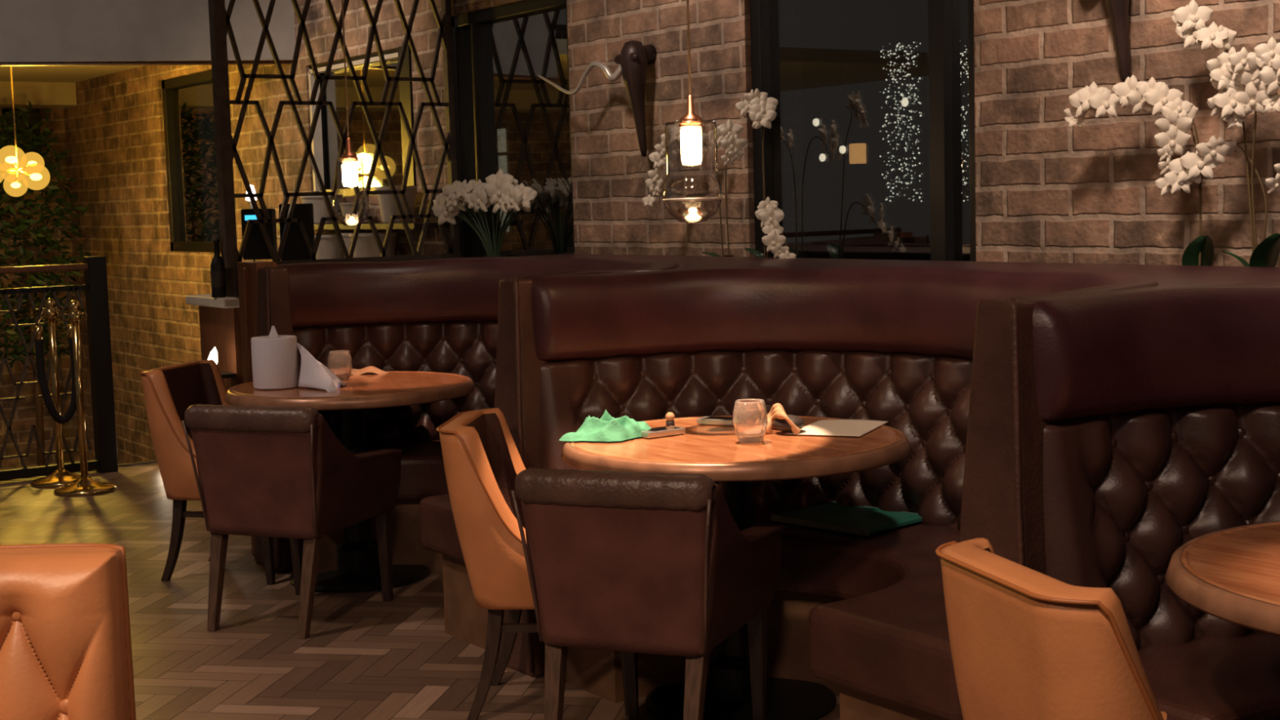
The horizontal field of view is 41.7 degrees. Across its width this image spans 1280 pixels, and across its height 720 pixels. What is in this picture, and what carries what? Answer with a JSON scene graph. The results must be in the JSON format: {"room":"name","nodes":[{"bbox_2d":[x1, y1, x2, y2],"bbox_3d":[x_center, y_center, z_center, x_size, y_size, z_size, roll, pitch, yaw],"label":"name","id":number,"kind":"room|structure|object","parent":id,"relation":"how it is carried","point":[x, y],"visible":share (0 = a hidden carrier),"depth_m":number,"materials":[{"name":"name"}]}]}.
{"room":"restaurant","nodes":[
{"label":"restaurant","id":0,"kind":"room"},
{"bbox_2d":[0,107,79,470],"bbox_3d":[-7.248,-0.378,13.481,7.000,5.100,0.200,-5,7,-34],"label":"wall","id":1,"kind":"structure","parent":0,"point":[24,416],"depth_m":14.71,"materials":[{"name":"plant"}]},
{"bbox_2d":[1,108,42,163],"bbox_3d":[-5.346,-1.939,14.539,0.300,0.460,0.050,-5,7,-34],"label":"window","id":2,"kind":"structure","parent":1,"relation":"in","point":[4,110],"depth_m":14.53,"materials":[{"name":"black"}]},
{"bbox_2d":[0,81,76,107],"bbox_3d":[-7.536,-2.052,12.788,6.300,0.190,0.400,-5,7,-34],"label":"trim","id":3,"kind":"structure","parent":1,"relation":"attached to","point":[41,95],"depth_m":14.24,"materials":[{"name":"beige paint"}]},
{"bbox_2d":[0,65,143,82],"bbox_3d":[-6.661,-2.021,10.592,7.350,0.115,5.000,-5,7,-34],"label":"ceiling","id":4,"kind":"structure","parent":0,"point":[20,73],"depth_m":13.36,"materials":[{"name":"beige paint"}]},
{"bbox_2d":[0,66,42,187],"bbox_3d":[-4.337,-1.617,11.549,0.466,0.990,0.329,-5,7,-34],"label":"lamp","id":5,"kind":"object","parent":4,"relation":"hanging from","point":[11,159],"visible":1,"depth_m":11.54,"materials":[{"name":"yellow glass"}]},
{"bbox_2d":[0,462,839,719],"bbox_3d":[-1.559,1.107,4.138,6.750,0.001,10.820,-5,7,-34],"label":"floor","id":6,"kind":"structure","parent":0,"point":[402,643],"depth_m":5.70,"materials":[{"name":"brown wood"}]},
{"bbox_2d":[0,256,118,480],"bbox_3d":[-4.254,0.140,8.646,3.050,1.220,0.100,-5,7,-34],"label":"stair railing","id":7,"kind":"object","parent":6,"relation":"on","point":[95,286],"visible":0.92,"depth_m":9.39,"materials":[{"name":"black metal"}]},
{"bbox_2d":[30,297,90,488],"bbox_3d":[-3.171,0.170,9.121,0.320,1.010,0.320,2,7,35],"label":"post","id":8,"kind":"object","parent":6,"relation":"on","point":[60,477],"visible":0.91,"depth_m":9.10,"materials":[{"name":"gold metal"}]},
{"bbox_2d":[34,316,76,423],"bbox_3d":[-3.110,0.055,8.990,0.224,0.580,0.055,-4,6,-22],"label":"rope","id":9,"kind":"object","parent":8,"relation":"hanging from","point":[38,331],"visible":0.8,"depth_m":8.96,"materials":[{"name":"black fabric"}]},
{"bbox_2d":[0,542,136,719],"bbox_3d":[-1.144,0.790,2.560,0.647,0.906,0.596,-2,5,0],"label":"tufted chair","id":10,"kind":"object","parent":6,"relation":"on","point":[66,653],"visible":1,"depth_m":2.70,"materials":[{"name":"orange leather"}]},
{"bbox_2d":[53,300,116,496],"bbox_3d":[-2.944,0.191,8.829,0.320,1.010,0.320,-5,7,-34],"label":"post","id":11,"kind":"object","parent":6,"relation":"on","point":[85,485],"visible":1,"depth_m":8.80,"materials":[{"name":"gold metal"}]},
{"bbox_2d":[138,360,275,585],"bbox_3d":[-1.632,0.438,6.741,0.588,0.842,0.514,0,6,15],"label":"chair","id":12,"kind":"object","parent":6,"relation":"on","point":[170,390],"visible":0.54,"depth_m":6.55,"materials":[{"name":"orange leather"}]},
{"bbox_2d":[182,404,402,639],"bbox_3d":[-1.223,0.524,5.997,0.541,0.788,0.601,1,6,22],"label":"leather armchair","id":13,"kind":"object","parent":6,"relation":"on","point":[264,471],"visible":1,"depth_m":5.76,"materials":[{"name":"brown leather"}]},
{"bbox_2d":[185,258,435,391],"bbox_3d":[-1.659,0.079,8.787,1.240,1.169,0.540,-5,7,-34],"label":"counter","id":14,"kind":"object","parent":6,"relation":"on","point":[219,317],"depth_m":8.35,"materials":[{"name":"orange wood"}]},
{"bbox_2d":[185,293,239,308],"bbox_3d":[-1.671,-0.339,8.747,1.240,0.048,0.540,-5,7,-34],"label":"countertop","id":15,"kind":"structure","parent":14,"relation":"on","point":[204,300],"depth_m":8.32,"materials":[{"name":"grey stone"}]},
{"bbox_2d":[209,239,226,297],"bbox_3d":[-2.079,-0.452,8.272,0.073,0.287,0.073,-5,7,-34],"label":"bottle","id":16,"kind":"object","parent":14,"relation":"on","point":[218,275],"visible":1,"depth_m":8.25,"materials":[{"name":"black glass"}]},
{"bbox_2d":[207,346,236,378],"bbox_3d":[-2.069,0.014,8.237,0.146,0.165,0.106,-5,7,-34],"label":"spot lamp","id":17,"kind":"object","parent":14,"relation":"attached to","point":[213,355],"visible":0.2,"depth_m":8.20,"materials":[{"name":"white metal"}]},
{"bbox_2d":[245,184,256,261],"bbox_3d":[-2.017,-0.635,8.758,0.080,0.555,0.080,-5,7,-34],"label":"lamp","id":18,"kind":"object","parent":14,"relation":"on","point":[251,186],"visible":0.2,"depth_m":8.72,"materials":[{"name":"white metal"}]},
{"bbox_2d":[240,203,315,261],"bbox_3d":[-1.855,-0.578,8.673,0.365,0.450,0.164,-2,5,0],"label":"terminal","id":19,"kind":"object","parent":14,"relation":"on","point":[295,248],"visible":0.47,"depth_m":8.61,"materials":[{"name":"black plastic"}]},
{"bbox_2d":[208,0,462,268],"bbox_3d":[-1.538,-1.559,8.539,1.310,2.130,0.070,-5,7,-34],"label":"lattice screen","id":20,"kind":"object","parent":14,"relation":"on","point":[220,24],"visible":0.92,"depth_m":8.52,"materials":[{"name":"brown metal"}]},
{"bbox_2d":[224,371,475,592],"bbox_3d":[-1.117,0.473,6.594,0.962,0.770,0.962,-5,7,-34],"label":"round table","id":21,"kind":"object","parent":6,"relation":"on","point":[357,571],"visible":0.78,"depth_m":6.46,"materials":[{"name":"brown wood"}]},
{"bbox_2d":[250,325,298,389],"bbox_3d":[-1.407,-0.014,6.471,0.174,0.237,0.174,-5,7,-34],"label":"paper towel roll","id":22,"kind":"object","parent":21,"relation":"on","point":[274,357],"visible":1,"depth_m":6.40,"materials":[{"name":"white paper"}]},
{"bbox_2d":[296,342,346,397],"bbox_3d":[-1.227,0.038,6.399,0.196,0.204,0.291,-2,5,0],"label":"towel","id":23,"kind":"object","parent":21,"relation":"on","point":[313,374],"visible":0.89,"depth_m":6.42,"materials":[{"name":"white fabric"}]},
{"bbox_2d":[327,350,352,380],"bbox_3d":[-1.194,0.022,6.689,0.096,0.116,0.096,-5,7,-34],"label":"glass tumbler","id":24,"kind":"object","parent":21,"relation":"on","point":[340,362],"visible":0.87,"depth_m":6.65,"materials":[{"name":"white"}]},
{"bbox_2d":[351,366,389,374],"bbox_3d":[-1.138,0.042,6.938,0.200,0.032,0.080,-1,5,5],"label":"folded napkin","id":25,"kind":"object","parent":21,"relation":"on","point":[368,369],"visible":0.78,"depth_m":6.91,"materials":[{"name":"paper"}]},
{"bbox_2d":[435,408,639,719],"bbox_3d":[-0.250,0.579,4.852,0.588,0.842,0.514,-1,5,5],"label":"chair","id":26,"kind":"object","parent":6,"relation":"on","point":[482,461],"visible":0.6,"depth_m":4.63,"materials":[{"name":"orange leather"}]},
{"bbox_2d":[237,253,875,648],"bbox_3d":[-0.398,0.221,6.553,1.617,1.240,2.245,-5,7,-34],"label":"bench","id":27,"kind":"object","parent":6,"relation":"on","point":[437,315],"visible":0.26,"depth_m":6.96,"materials":[{"name":"brown leather"}]},
{"bbox_2d":[511,467,785,719],"bbox_3d":[0.038,0.641,4.393,0.541,0.788,0.601,1,6,22],"label":"leather armchair","id":28,"kind":"object","parent":6,"relation":"on","point":[658,563],"visible":1,"depth_m":4.14,"materials":[{"name":"brown leather"}]},
{"bbox_2d":[560,415,911,719],"bbox_3d":[0.279,0.602,4.805,0.988,0.774,0.988,-5,7,-34],"label":"round table","id":29,"kind":"object","parent":6,"relation":"on","point":[715,452],"visible":0.66,"depth_m":4.66,"materials":[{"name":"brown wood"}]},
{"bbox_2d":[559,409,651,441],"bbox_3d":[-0.091,0.181,4.830,0.288,0.075,0.229,-2,5,-5],"label":"cleaning cloth","id":30,"kind":"object","parent":29,"relation":"on","point":[607,428],"visible":0.99,"depth_m":4.77,"materials":[{"name":"green fabric"}]},
{"bbox_2d":[640,426,685,438],"bbox_3d":[0.058,0.207,4.837,0.135,0.019,0.068,-6,7,-36],"label":"mobile phone","id":31,"kind":"object","parent":29,"relation":"on","point":[658,432],"visible":1,"depth_m":4.81,"materials":[{"name":"silver metal"}]},
{"bbox_2d":[665,412,675,426],"bbox_3d":[0.090,0.179,4.987,0.027,0.048,0.028,-5,7,-34],"label":"salt shaker","id":32,"kind":"object","parent":29,"relation":"on","point":[669,416],"visible":0.92,"depth_m":4.98,"materials":[{"name":"grey"}]},
{"bbox_2d":[696,416,733,426],"bbox_3d":[0.240,0.183,5.038,0.130,0.019,0.060,1,6,27],"label":"mobile phone","id":33,"kind":"object","parent":29,"relation":"on","point":[710,420],"visible":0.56,"depth_m":5.02,"materials":[{"name":"silver metal"}]},
{"bbox_2d":[732,398,768,443],"bbox_3d":[0.305,0.170,4.652,0.096,0.116,0.096,-5,7,-34],"label":"glass tumbler","id":34,"kind":"object","parent":29,"relation":"on","point":[749,422],"visible":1,"depth_m":4.62,"materials":[{"name":"white"}]},
{"bbox_2d":[765,403,804,435],"bbox_3d":[0.411,0.169,4.827,0.118,0.080,0.145,-2,5,0],"label":"folded napkin","id":35,"kind":"object","parent":29,"relation":"on","point":[785,423],"visible":0.92,"depth_m":4.78,"materials":[{"name":"fabric"}]},
{"bbox_2d":[788,418,888,436],"bbox_3d":[0.578,0.195,4.872,0.210,0.005,0.310,1,6,23],"label":"menu sheet","id":36,"kind":"object","parent":29,"relation":"on","point":[839,427],"visible":1,"depth_m":4.87,"materials":[{"name":"beige paper"}]},
{"bbox_2d":[493,259,1279,719],"bbox_3d":[0.769,0.354,4.876,1.617,1.228,2.189,-5,7,-34],"label":"bench","id":37,"kind":"object","parent":6,"relation":"on","point":[862,618],"visible":0.43,"depth_m":5.14,"materials":[{"name":"brown leather"}]},
{"bbox_2d":[770,501,921,536],"bbox_3d":[0.629,0.474,5.038,0.293,0.019,0.375,-7,7,-42],"label":"napkin","id":38,"kind":"object","parent":37,"relation":"on","point":[864,521],"visible":1,"depth_m":5.00,"materials":[{"name":"green fabric"}]},
{"bbox_2d":[935,537,1167,719],"bbox_3d":[0.848,0.739,2.844,0.588,0.842,0.514,-3,6,-16],"label":"chair","id":39,"kind":"object","parent":6,"relation":"on","point":[1026,643],"visible":1,"depth_m":2.62,"materials":[{"name":"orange leather"}]},
{"bbox_2d":[959,280,1279,719],"bbox_3d":[1.935,0.481,3.201,1.617,1.228,2.239,-5,7,-34],"label":"bench","id":40,"kind":"object","parent":6,"relation":"on","point":[1109,433],"visible":0.8,"depth_m":3.58,"materials":[{"name":"brown leather"}]},
{"bbox_2d":[1165,520,1279,636],"bbox_3d":[1.466,0.746,3.030,0.992,0.760,0.992,-5,7,-34],"label":"round table","id":41,"kind":"object","parent":6,"relation":"on","point":[1242,561],"visible":1,"depth_m":3.00,"materials":[{"name":"brown wood"}]},
{"bbox_3d":[1.189,0.338,5.857,0.170,1.050,7.420,-5,7,-34],"label":"shelf","id":42,"kind":"object","parent":6,"relation":"on","visible":0},
{"bbox_2d":[431,168,537,257],"bbox_3d":[-0.786,-0.672,8.468,0.231,0.573,0.842,-5,7,-34],"label":"bouquet","id":43,"kind":"object","parent":42,"relation":"on","point":[503,192],"visible":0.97,"depth_m":8.43,"materials":[{"name":"beige plant"}]},
{"bbox_2d":[642,119,747,257],"bbox_3d":[0.254,-0.637,6.987,0.185,0.728,0.667,-5,7,-34],"label":"orchid","id":44,"kind":"object","parent":42,"relation":"on","point":[727,135],"visible":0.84,"depth_m":6.93,"materials":[{"name":"white plant"}]},
{"bbox_2d":[735,88,795,258],"bbox_3d":[0.481,-0.651,6.570,0.171,0.821,0.366,-2,6,-9],"label":"orchid","id":45,"kind":"object","parent":42,"relation":"on","point":[761,108],"visible":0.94,"depth_m":6.55,"materials":[{"name":"white plant"}]},
{"bbox_2d":[1063,75,1213,266],"bbox_3d":[1.510,-0.497,5.119,0.504,0.733,0.157,3,7,42],"label":"orchid","id":46,"kind":"object","parent":42,"relation":"on","point":[1180,114],"visible":0.9,"depth_m":5.01,"materials":[{"name":"white plant"}]},
{"bbox_2d":[1155,0,1279,266],"bbox_3d":[1.661,-0.577,4.851,0.368,0.934,0.202,2,6,31],"label":"orchid","id":47,"kind":"object","parent":42,"relation":"on","point":[1237,97],"visible":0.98,"depth_m":4.83,"materials":[{"name":"white plant"}]},
{"bbox_2d":[1245,36,1279,193],"bbox_3d":[1.827,-0.497,4.675,0.259,0.800,0.152,-1,5,4],"label":"orchid","id":48,"kind":"object","parent":42,"relation":"on","point":[1265,56],"visible":1,"depth_m":4.67,"materials":[{"name":"white plant"}]},
{"bbox_3d":[-1.985,-0.014,10.238,0.370,1.098,2.060,-5,7,-34],"label":"sideboard","id":49,"kind":"object","parent":6,"relation":"on","visible":0},
{"bbox_2d":[277,233,326,242],"bbox_3d":[-2.060,-0.666,10.258,0.294,0.200,0.294,-5,7,-34],"label":"ceramic pot","id":50,"kind":"object","parent":49,"relation":"on","point":[278,236],"visible":0.11,"depth_m":10.19,"materials":[{"name":"grey ceramic"}]},
{"bbox_2d":[314,234,343,259],"bbox_3d":[-1.821,-0.640,9.914,0.231,0.200,0.231,-5,7,-34],"label":"ceramic pot","id":51,"kind":"object","parent":49,"relation":"on","point":[329,247],"visible":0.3,"depth_m":9.82,"materials":[{"name":"grey ceramic"}]},
{"bbox_2d":[341,232,354,257],"bbox_3d":[-1.627,-0.624,9.635,0.178,0.210,0.178,-5,7,-34],"label":"ceramic pot","id":52,"kind":"object","parent":49,"relation":"on","point":[346,238],"visible":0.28,"depth_m":9.56,"materials":[{"name":"grey ceramic"}]},
{"bbox_2d":[348,231,397,257],"bbox_3d":[-1.496,-0.610,9.446,0.273,0.210,0.273,-5,7,-34],"label":"ceramic pot","id":53,"kind":"object","parent":49,"relation":"on","point":[366,246],"visible":0.59,"depth_m":9.34,"materials":[{"name":"grey ceramic"}]},
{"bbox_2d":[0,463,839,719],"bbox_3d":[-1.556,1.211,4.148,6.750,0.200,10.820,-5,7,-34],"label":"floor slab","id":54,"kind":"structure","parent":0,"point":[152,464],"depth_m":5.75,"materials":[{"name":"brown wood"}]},
{"bbox_2d":[63,0,1279,464],"bbox_3d":[-0.246,-0.081,8.305,0.300,5.100,16.300,-5,7,-34],"label":"wall","id":55,"kind":"structure","parent":0,"point":[1048,190],"depth_m":7.19,"materials":[{"name":"brick"}]},
{"bbox_2d":[3,460,157,480],"bbox_3d":[-4.651,0.859,8.595,6.750,0.200,0.040,-5,7,-34],"label":"trim","id":56,"kind":"structure","parent":55,"relation":"attached to","point":[128,464],"depth_m":9.76,"materials":[{"name":"brown wood"}]},
{"bbox_2d":[0,60,291,66],"bbox_3d":[-3.542,-1.821,10.335,2.738,0.017,0.066,-3,6,-15],"label":"trim","id":57,"kind":"structure","parent":55,"relation":"attached to","point":[157,63],"depth_m":10.40,"materials":[{"name":"orange wood"}]},
{"bbox_2d":[0,0,295,62],"bbox_3d":[-3.450,-2.288,10.315,2.582,0.910,0.140,-3,6,-13],"label":"beam","id":58,"kind":"structure","parent":55,"relation":"attached to","point":[31,30],"depth_m":10.34,"materials":[{"name":"white paint"}]},
{"bbox_2d":[161,69,221,252],"bbox_3d":[-3.195,-1.437,12.278,0.100,1.298,1.308,-5,7,-34],"label":"window","id":59,"kind":"structure","parent":55,"relation":"in","point":[188,106],"depth_m":12.46,"materials":[{"name":"black"}]},
{"bbox_2d":[308,44,416,196],"bbox_3d":[-1.616,-1.386,9.957,0.140,0.828,1.438,-5,7,-34],"label":"window","id":60,"kind":"structure","parent":55,"relation":"in","point":[322,150],"depth_m":10.20,"materials":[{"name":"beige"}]},
{"bbox_2d":[275,222,449,229],"bbox_3d":[-1.633,-0.776,9.729,0.250,0.030,1.900,-5,7,-34],"label":"wall shelf","id":61,"kind":"object","parent":55,"relation":"attached to","point":[414,225],"visible":0.43,"depth_m":9.19,"materials":[{"name":"brown wood"}]},
{"bbox_2d":[299,195,342,223],"bbox_3d":[-1.912,-0.905,10.099,0.252,0.170,0.252,-5,7,-34],"label":"ceramic pot","id":62,"kind":"object","parent":61,"relation":"on","point":[320,210],"visible":0.54,"depth_m":10.00,"materials":[{"name":"grey ceramic"}]},
{"bbox_2d":[339,202,366,222],"bbox_3d":[-1.660,-0.852,9.741,0.158,0.120,0.158,-5,7,-34],"label":"ceramic pot","id":63,"kind":"object","parent":61,"relation":"on","point":[346,207],"visible":0.49,"depth_m":9.68,"materials":[{"name":"grey ceramic"}]},
{"bbox_2d":[374,186,417,223],"bbox_3d":[-1.342,-0.857,9.278,0.231,0.200,0.231,-5,7,-34],"label":"ceramic pot","id":64,"kind":"object","parent":61,"relation":"on","point":[388,207],"visible":0.69,"depth_m":9.20,"materials":[{"name":"grey ceramic"}]},
{"bbox_2d":[451,0,574,257],"bbox_3d":[-0.610,-1.051,8.577,0.100,1.508,1.228,-5,7,-34],"label":"window","id":65,"kind":"structure","parent":55,"relation":"in","point":[472,42],"depth_m":8.85,"materials":[{"name":"black metal"}]},
{"bbox_2d":[537,40,657,156],"bbox_3d":[-0.223,-1.169,7.636,0.161,0.510,0.756,-7,8,-44],"label":"wall sculpture","id":66,"kind":"object","parent":55,"relation":"attached to","point":[634,57],"visible":1,"depth_m":7.38,"materials":[{"name":"brown metal"}]},
{"bbox_2d":[750,0,976,261],"bbox_3d":[0.870,-0.965,6.440,0.100,1.658,1.288,-5,7,-34],"label":"window","id":67,"kind":"structure","parent":55,"relation":"in","point":[944,15],"depth_m":6.10,"materials":[{"name":"black metal"}]},
{"bbox_2d":[1104,0,1130,82],"bbox_3d":[1.414,-1.136,5.546,0.161,0.510,0.756,-3,6,-16],"label":"wall sculpture","id":68,"kind":"object","parent":55,"relation":"attached to","point":[1117,10],"visible":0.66,"depth_m":5.24,"materials":[{"name":"brown metal"}]},
{"bbox_3d":[-1.854,-2.263,4.153,6.800,0.100,12.400,-5,7,-34],"label":"ceiling","id":69,"kind":"structure","parent":0,"visible":0},
{"bbox_2d":[333,0,369,226],"bbox_3d":[-1.140,-1.472,6.407,0.140,1.922,0.140,-5,7,-34],"label":"pendant lamp","id":70,"kind":"object","parent":69,"relation":"hanging from","point":[349,171],"visible":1,"depth_m":6.46,"materials":[{"name":"clear glass"}]},
{"bbox_2d":[662,0,722,223],"bbox_3d":[0.126,-1.347,4.727,0.173,1.922,0.173,-5,7,-34],"label":"pendant lamp","id":71,"kind":"object","parent":69,"relation":"hanging from","point":[691,136],"visible":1,"depth_m":4.77,"materials":[{"name":"clear glass"}]},
{"bbox_3d":[-6.174,2.339,11.017,6.750,0.100,5.400,-5,7,-34],"label":"floor","id":72,"kind":"structure","parent":0,"visible":0},
{"bbox_2d":[0,101,91,466],"bbox_3d":[-5.024,-0.067,13.821,1.028,4.093,1.395,-5,7,-34],"label":"indoor tree","id":73,"kind":"object","parent":72,"relation":"on","point":[23,224],"visible":0.72,"depth_m":13.68,"materials":[{"name":"green plant"}]},
{"label":"outside","id":74,"kind":"structure","parent":0,"visible":0},
{"bbox_2d":[839,0,845,153],"bbox_3d":[0.983,-1.727,8.242,0.033,1.420,0.034,-5,7,-34],"label":"pendant lamp","id":75,"kind":"object","parent":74,"point":[842,148],"visible":1,"depth_m":8.28,"materials":[{"name":"beige"}]},
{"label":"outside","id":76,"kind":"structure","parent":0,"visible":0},
{"bbox_2d":[901,0,908,106],"bbox_3d":[1.230,-1.901,7.859,0.033,1.420,0.034,-5,7,-34],"label":"bulb","id":77,"kind":"object","parent":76,"point":[904,100],"visible":0.81,"depth_m":7.90,"materials":[{"name":"beige glass"}]},
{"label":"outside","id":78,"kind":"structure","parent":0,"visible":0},
{"bbox_2d":[813,0,819,126],"bbox_3d":[0.867,-1.883,8.389,0.033,1.420,0.034,-5,7,-34],"label":"pendant lamp","id":79,"kind":"object","parent":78,"point":[815,122],"visible":1,"depth_m":8.43,"materials":[{"name":"beige"}]},
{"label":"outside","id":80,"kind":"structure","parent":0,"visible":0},
{"bbox_2d":[818,0,826,161],"bbox_3d":[0.897,-1.703,8.370,0.033,1.420,0.034,-5,7,-34],"label":"pendant lamp","id":81,"kind":"object","parent":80,"point":[822,157],"visible":1,"depth_m":8.40,"materials":[{"name":"beige"}]},
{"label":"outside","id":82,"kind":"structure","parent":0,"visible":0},
{"bbox_3d":[0.661,0.406,11.475,5.000,0.100,26.000,-5,7,-34],"label":"floor","id":83,"kind":"structure","parent":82,"visible":0},
{"bbox_2d":[350,0,970,261],"bbox_3d":[2.640,-1.835,12.682,0.340,8.000,26.000,-5,7,-34],"label":"window","id":84,"kind":"structure","parent":83,"relation":"on","point":[532,114],"depth_m":14.02,"materials":[{"name":"black"}]},
{"bbox_2d":[847,132,868,259],"bbox_3d":[1.087,-0.243,8.293,0.095,1.750,0.095,-3,6,-16],"label":"street lantern","id":85,"kind":"object","parent":83,"relation":"on","point":[857,147],"visible":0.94,"depth_m":8.22,"materials":[{"name":"black metal"}]},
{"bbox_2d":[879,0,968,260],"bbox_3d":[1.291,-0.613,7.528,0.093,2.620,0.700,-5,7,-34],"label":"curtain","id":86,"kind":"object","parent":83,"relation":"on","point":[889,113],"visible":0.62,"depth_m":7.66,"materials":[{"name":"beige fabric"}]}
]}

